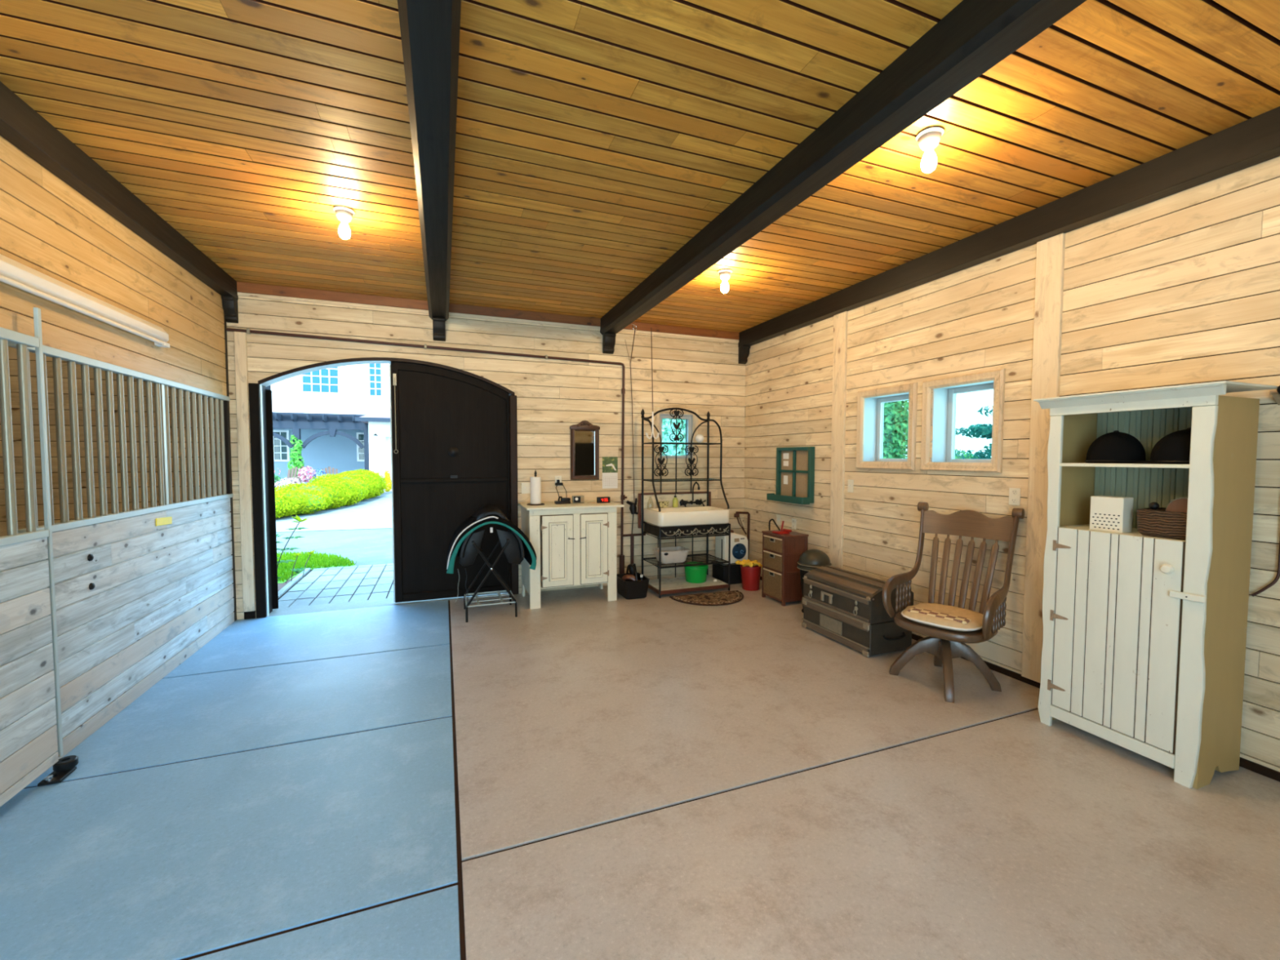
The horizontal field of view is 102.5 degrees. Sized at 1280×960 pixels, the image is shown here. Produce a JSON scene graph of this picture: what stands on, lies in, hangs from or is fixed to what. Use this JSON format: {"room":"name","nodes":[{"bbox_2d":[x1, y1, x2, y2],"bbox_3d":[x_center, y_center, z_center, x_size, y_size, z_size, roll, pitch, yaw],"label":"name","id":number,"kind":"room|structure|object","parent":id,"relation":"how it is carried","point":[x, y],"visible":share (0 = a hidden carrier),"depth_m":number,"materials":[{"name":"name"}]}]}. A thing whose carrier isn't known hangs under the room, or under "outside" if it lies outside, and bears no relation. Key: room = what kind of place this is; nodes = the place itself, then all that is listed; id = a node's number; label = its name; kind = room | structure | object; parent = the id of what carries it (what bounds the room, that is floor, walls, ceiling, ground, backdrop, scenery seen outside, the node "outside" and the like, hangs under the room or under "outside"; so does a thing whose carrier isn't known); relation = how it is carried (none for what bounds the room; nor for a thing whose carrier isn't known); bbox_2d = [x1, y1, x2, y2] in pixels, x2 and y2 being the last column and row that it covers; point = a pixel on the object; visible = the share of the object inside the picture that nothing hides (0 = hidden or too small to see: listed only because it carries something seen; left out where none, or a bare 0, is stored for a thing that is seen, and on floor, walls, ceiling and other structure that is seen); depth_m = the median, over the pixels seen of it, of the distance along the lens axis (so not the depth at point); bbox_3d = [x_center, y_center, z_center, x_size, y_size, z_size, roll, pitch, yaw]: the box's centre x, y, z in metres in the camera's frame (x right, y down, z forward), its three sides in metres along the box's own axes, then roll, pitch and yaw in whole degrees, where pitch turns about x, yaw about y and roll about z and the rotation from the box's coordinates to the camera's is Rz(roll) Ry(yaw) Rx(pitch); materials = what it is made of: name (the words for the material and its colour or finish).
{"room":"farm building","nodes":[
{"label":"farm building","id":0,"kind":"room"},
{"bbox_2d":[0,346,222,536],"bbox_3d":[-4.007,-0.070,0.744,3.150,3.360,7.459,-1,3,-21],"label":"wall","id":1,"kind":"structure","parent":0,"point":[12,353],"depth_m":4.40,"materials":[{"name":"brown wood"}]},
{"bbox_2d":[0,135,236,759],"bbox_3d":[-2.513,-0.093,1.310,0.066,3.160,7.450,-1,3,-21],"label":"wall","id":2,"kind":"structure","parent":0,"point":[160,594],"depth_m":3.19,"materials":[{"name":"brown wood"}]},
{"bbox_2d":[0,327,58,806],"bbox_3d":[-2.408,0.401,1.333,0.043,2.030,2.375,-1,3,-21],"label":"door","id":3,"kind":"structure","parent":2,"relation":"in","point":[28,744],"depth_m":2.30,"materials":[{"name":"beige wood"}]},
{"bbox_2d":[33,306,62,757],"bbox_3d":[-2.858,0.274,2.481,0.018,2.180,0.022,-1,3,-21],"label":"metal post","id":4,"kind":"object","parent":2,"relation":"attached to","point":[37,311],"visible":0.8,"depth_m":2.47,"materials":[{"name":"grey metal"}]},
{"bbox_2d":[0,253,169,347],"bbox_3d":[-2.810,-0.937,2.213,0.060,0.137,3.000,-1,3,-21],"label":"fluorescent light","id":5,"kind":"object","parent":2,"relation":"attached to","point":[15,273],"visible":1,"depth_m":2.70,"materials":[{"name":"white paint"}]},
{"bbox_2d":[0,81,238,323],"bbox_3d":[-2.440,-1.483,1.274,0.094,0.377,7.449,-1,3,-21],"label":"beam","id":6,"kind":"structure","parent":2,"relation":"attached to","point":[20,125],"depth_m":2.88,"materials":[{"name":"black wood"}]},
{"bbox_2d":[0,296,746,619],"bbox_3d":[-2.655,-0.316,5.346,8.970,3.480,0.201,-1,3,-21],"label":"wall","id":7,"kind":"structure","parent":0,"point":[553,396],"depth_m":5.92,"materials":[{"name":"brown wood"}]},
{"bbox_2d":[233,331,255,612],"bbox_3d":[-3.717,-0.072,4.830,0.090,2.645,0.028,-1,3,-21],"label":"trim","id":8,"kind":"structure","parent":7,"relation":"attached to","point":[240,338],"depth_m":4.82,"materials":[{"name":"beige wood"}]},
{"bbox_2d":[244,357,518,619],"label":"door","id":9,"kind":"structure","parent":7,"relation":"in","point":[454,432],"depth_m":5.47,"materials":[{"name":"black paint"}]},
{"bbox_2d":[226,328,626,573],"bbox_3d":[-1.984,-0.084,5.483,3.895,2.706,0.064,-1,3,-21],"label":"pipe","id":10,"kind":"object","parent":7,"relation":"attached to","point":[623,497],"visible":0.95,"depth_m":5.63,"materials":[{"name":"metal"}]},
{"bbox_2d":[397,0,461,341],"bbox_3d":[-0.776,-1.500,1.911,0.190,0.397,7.449,-1,3,-21],"label":"beam","id":11,"kind":"structure","parent":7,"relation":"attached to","point":[429,29],"depth_m":2.19,"materials":[{"name":"black wood"}]},
{"bbox_2d":[236,281,739,339],"bbox_3d":[-1.213,-1.827,5.713,5.570,0.092,0.027,-1,3,-21],"label":"trim","id":12,"kind":"structure","parent":7,"relation":"attached to","point":[246,287],"depth_m":5.45,"materials":[{"name":"red wood"}]},
{"bbox_2d":[237,292,738,342],"bbox_3d":[-1.191,-1.764,5.727,5.520,0.031,0.020,-1,3,-21],"label":"trim","id":13,"kind":"structure","parent":7,"relation":"attached to","point":[239,294],"depth_m":5.47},
{"bbox_2d":[554,480,570,504],"bbox_3d":[-0.893,0.128,5.728,0.160,0.250,0.355,-1,3,-21],"label":"charger","id":14,"kind":"object","parent":7,"relation":"attached to","point":[561,500],"visible":1,"depth_m":5.59,"materials":[{"name":"black plastic"}]},
{"bbox_2d":[569,420,599,479],"bbox_3d":[-0.638,-0.348,5.982,0.358,0.692,0.050,-1,3,-21],"label":"wall mirror","id":15,"kind":"object","parent":7,"relation":"attached to","point":[584,436],"visible":1,"depth_m":5.99,"materials":[{"name":"brown wood"}]},
{"bbox_2d":[602,457,617,488],"bbox_3d":[-0.358,-0.088,6.124,0.190,0.376,0.007,-1,3,-21],"label":"wall calendar","id":16,"kind":"object","parent":7,"relation":"attached to","point":[610,464],"visible":1,"depth_m":6.12,"materials":[{"name":"white paper"}]},
{"bbox_2d":[602,457,617,472],"bbox_3d":[-0.358,-0.182,6.121,0.190,0.188,0.004,-1,3,-21],"label":"photo","id":17,"kind":"object","parent":16,"relation":"on","point":[610,464],"depth_m":6.12,"materials":[{"name":"green paper"}]},
{"bbox_2d":[622,497,645,564],"bbox_3d":[-0.068,0.728,6.219,0.305,1.022,0.096,-1,3,-21],"label":"pipe","id":18,"kind":"object","parent":7,"relation":"attached to","point":[633,508],"visible":0.9,"depth_m":6.21,"materials":[{"name":"black metal"}]},
{"bbox_2d":[637,491,711,528],"bbox_3d":[0.431,0.358,6.273,0.967,0.418,0.035,-1,3,-21],"label":"backsplash","id":19,"kind":"structure","parent":7,"relation":"attached to","point":[649,499],"depth_m":6.22,"materials":[{"name":"white wood"}]},
{"bbox_2d":[654,406,697,463],"bbox_3d":[0.445,-0.554,6.443,0.590,0.705,0.119,-1,3,-21],"label":"window","id":20,"kind":"structure","parent":7,"relation":"in","point":[692,420],"depth_m":6.43,"materials":[{"name":"white paint"}]},
{"bbox_2d":[0,575,1279,959],"bbox_3d":[-0.047,1.524,2.341,5.940,0.163,7.470,-1,3,-21],"label":"floor","id":21,"kind":"structure","parent":0,"point":[581,775],"depth_m":2.24,"materials":[{"name":"grey concrete"}]},
{"bbox_2d":[37,755,78,786],"bbox_3d":[-2.800,1.399,2.481,0.092,0.064,0.142,-1,3,-21],"label":"guide","id":22,"kind":"object","parent":21,"relation":"on","point":[64,766],"visible":0.98,"depth_m":2.48,"materials":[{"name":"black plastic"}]},
{"bbox_2d":[463,538,517,622],"bbox_3d":[-1.489,0.940,5.078,0.474,0.758,0.500,-1,3,-21],"label":"stand","id":23,"kind":"object","parent":21,"relation":"on","point":[480,551],"visible":0.95,"depth_m":4.95,"materials":[{"name":"black metal"}]},
{"bbox_2d":[464,590,515,607],"bbox_3d":[-1.485,1.169,5.079,0.462,0.016,0.460,-1,3,-21],"label":"wire shelf","id":24,"kind":"object","parent":23,"relation":"attached to","point":[500,595],"depth_m":5.06,"materials":[{"name":"grey metal"}]},
{"bbox_2d":[455,505,525,605],"bbox_3d":[-1.482,0.709,5.048,0.652,0.882,0.542,-1,3,-21],"label":"saddle","id":25,"kind":"object","parent":23,"relation":"on","point":[514,552],"visible":0.86,"depth_m":4.91,"materials":[{"name":"black leather"}]},
{"bbox_2d":[446,515,536,573],"bbox_3d":[-1.469,0.591,5.039,0.816,0.531,0.599,-1,3,-21],"label":"pad","id":26,"kind":"object","parent":25,"relation":"on","point":[471,524],"visible":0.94,"depth_m":4.81,"materials":[{"name":"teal fabric"}]},
{"bbox_2d":[517,500,624,608],"bbox_3d":[-0.768,0.776,5.636,1.030,1.036,0.682,-1,3,-21],"label":"base cabinet","id":27,"kind":"object","parent":21,"relation":"on","point":[574,544],"visible":0.96,"depth_m":5.36,"materials":[{"name":"paint"}]},
{"bbox_2d":[527,470,544,505],"bbox_3d":[-1.113,0.077,5.473,0.190,0.375,0.190,-1,3,-21],"label":"paper towel holder","id":28,"kind":"object","parent":27,"relation":"on","point":[535,482],"visible":1,"depth_m":5.43,"materials":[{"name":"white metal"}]},
{"bbox_2d":[617,564,649,599],"bbox_3d":[-0.091,1.115,5.729,0.300,0.352,0.390,-1,3,-21],"label":"tote","id":29,"kind":"object","parent":21,"relation":"on","point":[628,589],"visible":0.91,"depth_m":5.59,"materials":[{"name":"plastic"}]},
{"bbox_2d":[640,407,730,598],"bbox_3d":[0.539,0.208,5.995,0.934,2.142,0.560,-1,3,-21],"label":"rack","id":30,"kind":"object","parent":21,"relation":"on","point":[660,586],"visible":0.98,"depth_m":5.97,"materials":[{"name":"black metal"}]},
{"bbox_2d":[652,546,689,564],"bbox_3d":[0.360,0.867,5.896,0.380,0.145,0.291,-1,3,-21],"label":"plastic bin","id":31,"kind":"object","parent":30,"relation":"on","point":[676,554],"visible":0.95,"depth_m":5.81,"materials":[{"name":"plastic"}]},
{"bbox_2d":[642,553,728,568],"bbox_3d":[0.531,0.944,6.020,0.880,0.018,0.543,-1,3,-21],"label":"shelf","id":32,"kind":"object","parent":30,"relation":"attached to","point":[706,555],"depth_m":5.94,"materials":[{"name":"black metal"}]},
{"bbox_2d":[643,506,729,526],"bbox_3d":[0.537,0.415,5.981,0.899,0.160,0.524,-1,3,-21],"label":"farmhouse sink","id":33,"kind":"object","parent":30,"relation":"on","point":[688,515],"visible":1,"depth_m":5.78,"materials":[{"name":"beige ceramic"}]},
{"bbox_2d":[679,481,706,506],"bbox_3d":[0.640,0.172,6.256,0.352,0.313,0.147,-1,3,-21],"label":"bridge faucet","id":34,"kind":"object","parent":33,"relation":"on","point":[682,502],"visible":1,"depth_m":6.27,"materials":[{"name":"black metal"}]},
{"bbox_2d":[648,574,728,591],"bbox_3d":[0.531,1.209,6.031,0.855,0.016,0.510,-1,3,-21],"label":"shelf","id":35,"kind":"object","parent":30,"relation":"attached to","point":[677,584],"depth_m":5.91,"materials":[{"name":"white wood"}]},
{"bbox_2d":[684,561,708,582],"bbox_3d":[0.666,1.099,6.087,0.302,0.197,0.306,-1,3,-21],"label":"bucket","id":36,"kind":"object","parent":30,"relation":"on","point":[693,574],"visible":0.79,"depth_m":5.98,"materials":[{"name":"plastic"}]},
{"bbox_2d":[669,590,743,605],"bbox_3d":[0.793,1.290,5.562,0.850,0.012,0.457,-1,3,-18],"label":"mat","id":37,"kind":"object","parent":21,"relation":"on","point":[717,598],"visible":1,"depth_m":5.56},
{"bbox_2d":[711,561,742,584],"bbox_3d":[1.141,1.141,6.385,0.420,0.245,0.300,-1,3,-21],"label":"storage box","id":38,"kind":"object","parent":21,"relation":"on","point":[720,571],"visible":0.39,"depth_m":6.24,"materials":[{"name":"black plastic"}]},
{"bbox_2d":[715,529,747,564],"bbox_3d":[1.145,0.816,6.380,0.348,0.404,0.264,-1,3,-21],"label":"appliance","id":39,"kind":"object","parent":38,"relation":"on","point":[739,543],"visible":0.84,"depth_m":6.28,"materials":[{"name":"white plastic"}]},
{"bbox_2d":[733,511,750,559],"bbox_3d":[1.313,0.828,6.630,0.236,0.850,0.079,-1,3,-21],"label":"pipe","id":40,"kind":"object","parent":21,"relation":"on","point":[736,514],"visible":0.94,"depth_m":6.64,"materials":[{"name":"metal"}]},
{"bbox_2d":[740,564,760,591],"bbox_3d":[1.298,1.138,6.017,0.248,0.285,0.248,-1,3,-21],"label":"bucket","id":41,"kind":"object","parent":21,"relation":"on","point":[750,576],"visible":0.84,"depth_m":5.93,"materials":[{"name":"plastic"}]},
{"bbox_2d":[734,559,762,568],"bbox_3d":[1.267,0.977,5.986,0.286,0.086,0.214,-1,3,-21],"label":"cloth","id":42,"kind":"object","parent":41,"relation":"on","point":[744,562],"visible":1,"depth_m":5.94,"materials":[{"name":"fabric"}]},
{"bbox_2d":[761,529,808,606],"bbox_3d":[1.553,0.935,5.540,0.319,0.735,0.401,-1,3,-21],"label":"drawer cabinet","id":43,"kind":"object","parent":21,"relation":"on","point":[781,553],"visible":0.88,"depth_m":5.38,"materials":[{"name":"red wood"}]},
{"bbox_2d":[768,519,791,533],"bbox_3d":[1.492,0.497,5.546,0.154,0.138,0.283,-1,3,-21],"label":"gadget","id":44,"kind":"object","parent":43,"relation":"on","point":[784,531],"visible":1,"depth_m":5.50,"materials":[{"name":"plastic"}]},
{"bbox_2d":[796,549,831,612],"bbox_3d":[1.734,1.006,5.111,0.337,0.633,0.337,-1,3,-21],"label":"bin","id":45,"kind":"object","parent":21,"relation":"on","point":[811,559],"visible":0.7,"depth_m":5.01,"materials":[{"name":"black plastic"}]},
{"bbox_2d":[801,565,913,657],"bbox_3d":[1.828,1.077,4.359,0.463,0.539,0.843,-1,3,-21],"label":"trunk","id":46,"kind":"object","parent":21,"relation":"on","point":[845,606],"visible":0.95,"depth_m":4.14,"materials":[{"name":"wood"}]},
{"bbox_2d":[882,502,1024,702],"bbox_3d":[2.146,0.792,3.562,0.762,1.201,0.682,-2,3,-41],"label":"swivel armchair","id":47,"kind":"object","parent":21,"relation":"on","point":[945,645],"visible":0.97,"depth_m":3.60,"materials":[{"name":"brown wood"}]},
{"bbox_2d":[901,602,982,631],"bbox_3d":[2.085,0.928,3.518,0.474,0.066,0.490,-2,3,-41],"label":"seat cushion","id":48,"kind":"object","parent":47,"relation":"on","point":[935,615],"visible":0.9,"depth_m":3.43,"materials":[{"name":"beige fabric"}]},
{"bbox_2d":[1033,380,1278,789],"bbox_3d":[2.632,0.489,2.724,0.492,1.884,0.782,-1,3,-21],"label":"tall cabinet","id":49,"kind":"object","parent":21,"relation":"on","point":[1144,651],"visible":0.99,"depth_m":2.54,"materials":[{"name":"paint"}]},
{"bbox_2d":[1089,495,1133,533],"bbox_3d":[2.541,0.182,2.770,0.101,0.185,0.144,-1,3,-24],"label":"box","id":50,"kind":"object","parent":49,"relation":"on","point":[1107,513],"visible":1,"depth_m":2.73,"materials":[{"name":"beige plastic"}]},
{"bbox_2d":[1084,430,1146,463],"bbox_3d":[2.574,-0.180,2.784,0.302,0.178,0.246,-1,3,-26],"label":"helmet","id":51,"kind":"object","parent":49,"relation":"on","point":[1116,446],"visible":0.96,"depth_m":2.71,"materials":[{"name":"black fabric"}]},
{"bbox_2d":[1059,524,1185,542],"bbox_3d":[2.652,0.287,2.720,0.360,0.018,0.625,-1,3,-21],"label":"shelf","id":52,"kind":"object","parent":49,"relation":"attached to","point":[1078,526],"depth_m":2.80,"materials":[{"name":"beige paint"}]},
{"bbox_2d":[1059,462,1189,468],"bbox_3d":[2.642,-0.077,2.700,0.382,0.018,0.625,-1,3,-21],"label":"shelf","id":53,"kind":"object","parent":49,"relation":"attached to","point":[1062,465],"depth_m":2.70,"materials":[{"name":"beige paint"}]},
{"bbox_2d":[1136,507,1186,540],"bbox_3d":[2.676,0.217,2.558,0.230,0.135,0.240,-1,3,-21],"label":"rattan basket","id":54,"kind":"object","parent":49,"relation":"on","point":[1159,522],"visible":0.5,"depth_m":2.53,"materials":[{"name":"brown wicker"}]},
{"bbox_2d":[1165,497,1187,512],"bbox_3d":[2.658,0.165,2.511,0.046,0.164,0.144,-1,3,-21],"label":"brush","id":55,"kind":"object","parent":54,"relation":"in","point":[1178,504],"visible":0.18,"depth_m":2.52,"materials":[{"name":"red wood"}]},
{"bbox_2d":[1132,427,1191,464],"bbox_3d":[2.665,-0.168,2.531,0.342,0.178,0.246,2,3,39],"label":"helmet","id":56,"kind":"object","parent":49,"relation":"on","point":[1174,447],"visible":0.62,"depth_m":2.49,"materials":[{"name":"black fabric"}]},
{"bbox_2d":[0,0,1279,332],"bbox_3d":[0.116,-1.793,2.240,5.970,0.161,7.850,-1,3,-21],"label":"ceiling","id":57,"kind":"structure","parent":0,"point":[595,140],"depth_m":2.50,"materials":[{"name":"orange wood"}]},
{"bbox_2d":[333,205,355,239],"bbox_3d":[-1.936,-1.672,3.362,0.124,0.186,0.124,-1,3,-21],"label":"ceiling lamp","id":58,"kind":"object","parent":57,"relation":"attached to","point":[344,214],"visible":1,"depth_m":3.34,"materials":[{"name":"glass"}]},
{"bbox_2d":[717,268,732,293],"bbox_3d":[0.737,-1.718,4.459,0.124,0.186,0.124,-1,3,-21],"label":"ceiling lamp","id":59,"kind":"object","parent":57,"relation":"attached to","point":[724,274],"visible":1,"depth_m":4.43,"materials":[{"name":"white"}]},
{"bbox_2d":[600,0,1086,354],"bbox_3d":[0.952,-1.527,2.572,0.190,0.397,7.449,-1,3,-21],"label":"beam","id":60,"kind":"structure","parent":57,"relation":"attached to","point":[973,37],"depth_m":2.27,"materials":[{"name":"black wood"}]},
{"bbox_2d":[915,126,943,173],"bbox_3d":[1.442,-1.631,2.561,0.124,0.186,0.124,-1,3,-21],"label":"ceiling lamp","id":61,"kind":"object","parent":57,"relation":"attached to","point":[928,139],"visible":1,"depth_m":2.54,"materials":[{"name":"white"}]},
{"bbox_2d":[743,155,1279,772],"bbox_3d":[2.799,-0.170,3.396,0.221,3.380,7.550,-1,3,-21],"label":"wall","id":62,"kind":"structure","parent":0,"point":[1183,287],"depth_m":3.52,"materials":[{"name":"brown wood"}]},
{"bbox_2d":[766,446,814,504],"bbox_3d":[1.685,-0.061,5.767,0.169,0.615,0.640,-1,3,-21],"label":"window","id":63,"kind":"structure","parent":62,"relation":"in","point":[800,471],"depth_m":5.74,"materials":[{"name":"green wood"}]},
{"bbox_2d":[829,311,848,568],"bbox_3d":[1.992,-0.191,5.165,0.028,2.930,0.170,-1,3,-21],"label":"trim","id":64,"kind":"structure","parent":62,"relation":"attached to","point":[837,444],"depth_m":5.14,"materials":[{"name":"beige wood"}]},
{"bbox_2d":[856,382,917,470],"bbox_3d":[2.296,-0.464,4.652,0.254,0.737,0.647,-1,3,-21],"label":"window","id":65,"kind":"structure","parent":62,"relation":"in","point":[870,402],"depth_m":4.84,"materials":[{"name":"brown wood"}]},
{"bbox_2d":[920,368,1005,472],"bbox_3d":[2.552,-0.434,3.984,0.254,0.737,0.655,-1,3,-21],"label":"window","id":66,"kind":"structure","parent":62,"relation":"in","point":[944,391],"depth_m":4.12,"materials":[{"name":"brown wood"}]},
{"bbox_2d":[737,106,1279,364],"bbox_3d":[2.662,-1.554,3.226,0.114,0.397,7.449,-1,3,-21],"label":"beam","id":67,"kind":"structure","parent":62,"relation":"attached to","point":[1255,140],"depth_m":3.15,"materials":[{"name":"black wood"}]},
{"bbox_2d":[1008,487,1020,505],"bbox_3d":[2.608,0.115,3.577,0.013,0.120,0.075,-1,3,-21],"label":"wall outlet","id":68,"kind":"object","parent":62,"relation":"attached to","point":[1014,493],"visible":1,"depth_m":3.57,"materials":[{"name":"beige plastic"}]},
{"bbox_2d":[760,576,1279,782],"bbox_3d":[2.716,1.380,3.382,0.032,0.045,7.450,-1,3,-21],"label":"baseboard","id":69,"kind":"structure","parent":62,"relation":"attached to","point":[1270,773],"depth_m":3.44,"materials":[{"name":"brown paint"}]},
{"bbox_2d":[1021,232,1065,683],"bbox_3d":[2.667,-0.110,3.402,0.028,2.930,0.156,-1,3,-21],"label":"wooden post","id":70,"kind":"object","parent":62,"relation":"attached to","point":[1050,257],"depth_m":3.40,"materials":[{"name":"beige wood"}]},
{"bbox_2d":[1270,385,1279,404],"bbox_3d":[3.039,-0.396,2.283,0.116,0.093,0.340,-1,3,-21],"label":"wall rack arm","id":71,"kind":"object","parent":62,"relation":"attached to","point":[1275,393],"visible":0.8,"depth_m":2.43,"materials":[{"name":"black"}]},
{"bbox_2d":[1250,538,1279,596],"bbox_3d":[3.019,0.083,2.457,0.023,0.979,0.091,-1,3,-21],"label":"strap","id":72,"kind":"object","parent":71,"relation":"hanging from","point":[1275,580],"visible":1,"depth_m":2.45,"materials":[{"name":"leather"}]},
{"bbox_3d":[-0.062,-1.659,5.560,0.066,0.067,0.008,-1,3,-21],"label":"ring","id":73,"kind":"object","parent":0,"visible":0},
{"bbox_2d":[625,328,635,500],"bbox_3d":[-0.114,-0.698,5.888,0.117,1.920,0.567,0,3,-2],"label":"pull cord","id":74,"kind":"object","parent":73,"relation":"hanging from","point":[635,328],"visible":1,"depth_m":6.16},
{"bbox_2d":[645,327,659,439],"bbox_3d":[0.142,-1.065,5.687,0.146,1.226,0.146,0,3,7],"label":"hook","id":75,"kind":"object","parent":73,"relation":"hanging from","point":[652,432],"visible":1,"depth_m":5.69,"materials":[{"name":"white metal"}]},
{"label":"outside","id":76,"kind":"structure","parent":0,"visible":0},
{"bbox_2d":[275,490,393,584],"bbox_3d":[-17.195,-0.282,44.940,120.000,0.340,83.830,-1,3,-21],"label":"ground","id":77,"kind":"structure","parent":76,"point":[362,546],"depth_m":9.69,"materials":[{"name":"grey concrete"}]},
{"bbox_2d":[275,493,299,518],"bbox_3d":[-9.936,0.682,13.248,1.938,0.711,2.063,-2,3,-40],"label":"clipped shrub","id":78,"kind":"object","parent":77,"relation":"on","point":[282,506],"visible":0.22,"depth_m":13.14,"materials":[{"name":"green plant"}]},
{"bbox_2d":[277,575,297,591],"bbox_3d":[-4.649,1.310,6.050,0.800,0.001,2.300,-1,3,-21],"label":"planting bed","id":79,"kind":"object","parent":77,"relation":"on","point":[280,585],"depth_m":6.39,"materials":[{"name":"concrete"}]},
{"bbox_2d":[276,515,310,567],"bbox_3d":[-4.170,0.860,6.139,0.408,0.875,0.250,-1,3,-21],"label":"sprig","id":80,"kind":"object","parent":79,"relation":"on","point":[299,519],"visible":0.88,"depth_m":6.14,"materials":[{"name":"green plant"}]},
{"bbox_2d":[277,466,303,485],"bbox_3d":[-15.174,-0.008,22.363,0.780,1.105,0.942,0,3,-9],"label":"garden chair","id":81,"kind":"object","parent":77,"relation":"on","point":[292,473],"visible":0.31,"depth_m":22.66,"materials":[{"name":"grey wood"}]},
{"bbox_2d":[278,568,311,598],"bbox_3d":[-4.257,1.294,6.199,0.060,0.040,2.100,-1,3,-21],"label":"kerb","id":82,"kind":"object","parent":77,"relation":"on","point":[296,579],"visible":0.56,"depth_m":6.35,"materials":[{"name":"concrete"}]},
{"bbox_2d":[275,489,332,515],"bbox_3d":[-9.634,0.623,14.343,1.842,0.736,1.960,2,3,31],"label":"clipped shrub","id":83,"kind":"object","parent":77,"relation":"on","point":[309,503],"visible":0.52,"depth_m":14.06,"materials":[{"name":"green plant"}]},
{"bbox_2d":[297,466,317,483],"bbox_3d":[-14.616,-0.245,22.582,0.741,0.752,0.696,-1,3,-21],"label":"shrub","id":84,"kind":"object","parent":77,"relation":"on","point":[311,473],"visible":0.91,"depth_m":22.44,"materials":[{"name":"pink plant"}]},
{"bbox_2d":[275,481,352,510],"bbox_3d":[-9.951,0.502,15.523,2.063,0.904,1.938,1,3,12],"label":"clipped shrub","id":85,"kind":"object","parent":77,"relation":"on","point":[335,494],"visible":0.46,"depth_m":15.38,"materials":[{"name":"green plant"}]},
{"bbox_2d":[276,551,356,583],"bbox_3d":[-5.185,1.202,7.412,2.065,0.072,2.373,-1,3,-21],"label":"grass","id":86,"kind":"structure","parent":77,"relation":"on","point":[320,558],"depth_m":7.49,"materials":[{"name":"green plant"}]},
{"bbox_2d":[272,412,369,486],"bbox_3d":[-16.359,-1.339,24.459,6.560,3.570,2.550,-1,3,-21],"label":"pergola","id":87,"kind":"object","parent":77,"relation":"on","point":[295,421],"visible":0.56,"depth_m":24.10,"materials":[{"name":"grey wood"}]},
{"bbox_2d":[286,435,304,486],"bbox_3d":[-15.867,-0.774,23.717,0.744,2.619,0.653,-1,3,-21],"label":"climbing vine","id":88,"kind":"object","parent":87,"relation":"attached to","point":[295,461],"visible":0.66,"depth_m":23.60,"materials":[{"name":"green plant"}]},
{"bbox_2d":[271,363,390,484],"bbox_3d":[-16.989,-4.749,30.220,22.000,10.200,9.060,-1,3,-21],"label":"house","id":89,"kind":"structure","parent":77,"relation":"on","point":[360,388],"depth_m":26.52,"materials":[{"name":"paint"}]},
{"bbox_2d":[272,563,394,610],"bbox_3d":[-2.393,1.286,6.918,3.873,0.056,2.128,-1,3,-21],"label":"path","id":90,"kind":"structure","parent":77,"relation":"on","point":[299,593],"depth_m":6.22,"materials":[{"name":"stone"}]},
{"bbox_2d":[278,564,393,607],"bbox_3d":[-2.380,1.297,6.919,3.940,0.054,2.160,-1,3,-21],"label":"joint","id":91,"kind":"object","parent":90,"relation":"on","point":[386,564],"visible":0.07,"depth_m":6.28,"materials":[{"name":"concrete"}]},
{"bbox_2d":[275,493,392,532],"bbox_3d":[-10.268,0.497,24.064,10.000,0.001,27.800,-1,3,-21],"label":"flagstone walk","id":92,"kind":"structure","parent":77,"relation":"on","point":[377,513],"depth_m":13.00,"materials":[{"name":"white stone"}]},
{"bbox_2d":[313,477,368,506],"bbox_3d":[-9.979,0.409,16.859,1.828,1.003,1.856,0,3,3],"label":"clipped shrub","id":93,"kind":"object","parent":77,"relation":"on","point":[357,492],"visible":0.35,"depth_m":16.66,"materials":[{"name":"green plant"}]},
{"bbox_2d":[307,473,379,502],"bbox_3d":[-10.546,0.304,18.273,2.149,1.105,2.117,-1,3,-16],"label":"clipped shrub","id":94,"kind":"object","parent":77,"relation":"on","point":[371,486],"visible":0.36,"depth_m":18.23,"materials":[{"name":"green plant"}]},
{"bbox_2d":[335,470,386,497],"bbox_3d":[-10.924,0.198,19.855,1.924,1.190,1.953,-2,3,-35],"label":"clipped shrub","id":95,"kind":"object","parent":77,"relation":"on","point":[381,482],"visible":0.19,"depth_m":19.73,"materials":[{"name":"green plant"}]},
{"bbox_2d":[355,408,391,490],"bbox_3d":[-9.450,-1.791,25.945,8.060,4.500,4.480,-1,3,-21],"label":"entry wing","id":96,"kind":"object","parent":77,"relation":"on","point":[379,423],"visible":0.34,"depth_m":23.27,"materials":[{"name":"white paint"}]},
{"bbox_2d":[662,418,685,455],"bbox_3d":[1.183,-1.124,13.975,2.716,4.157,3.914,2,3,37],"label":"tree","id":97,"kind":"object","parent":77,"relation":"on","point":[667,432],"visible":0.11,"depth_m":13.16,"materials":[{"name":"green plant"}]},
{"bbox_2d":[882,400,908,458],"bbox_3d":[5.699,-1.253,13.556,3.052,4.543,4.618,0,3,3],"label":"broadleaf tree","id":98,"kind":"object","parent":77,"relation":"on","point":[895,421],"visible":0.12,"depth_m":11.63,"materials":[{"name":"green plant"}]},
{"bbox_2d":[955,404,992,458],"bbox_3d":[10.591,-0.662,15.059,3.736,3.184,3.531,-1,3,-24],"label":"conifer tree","id":99,"kind":"object","parent":77,"relation":"on","point":[984,430],"visible":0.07,"depth_m":14.81,"materials":[{"name":"green plant"}]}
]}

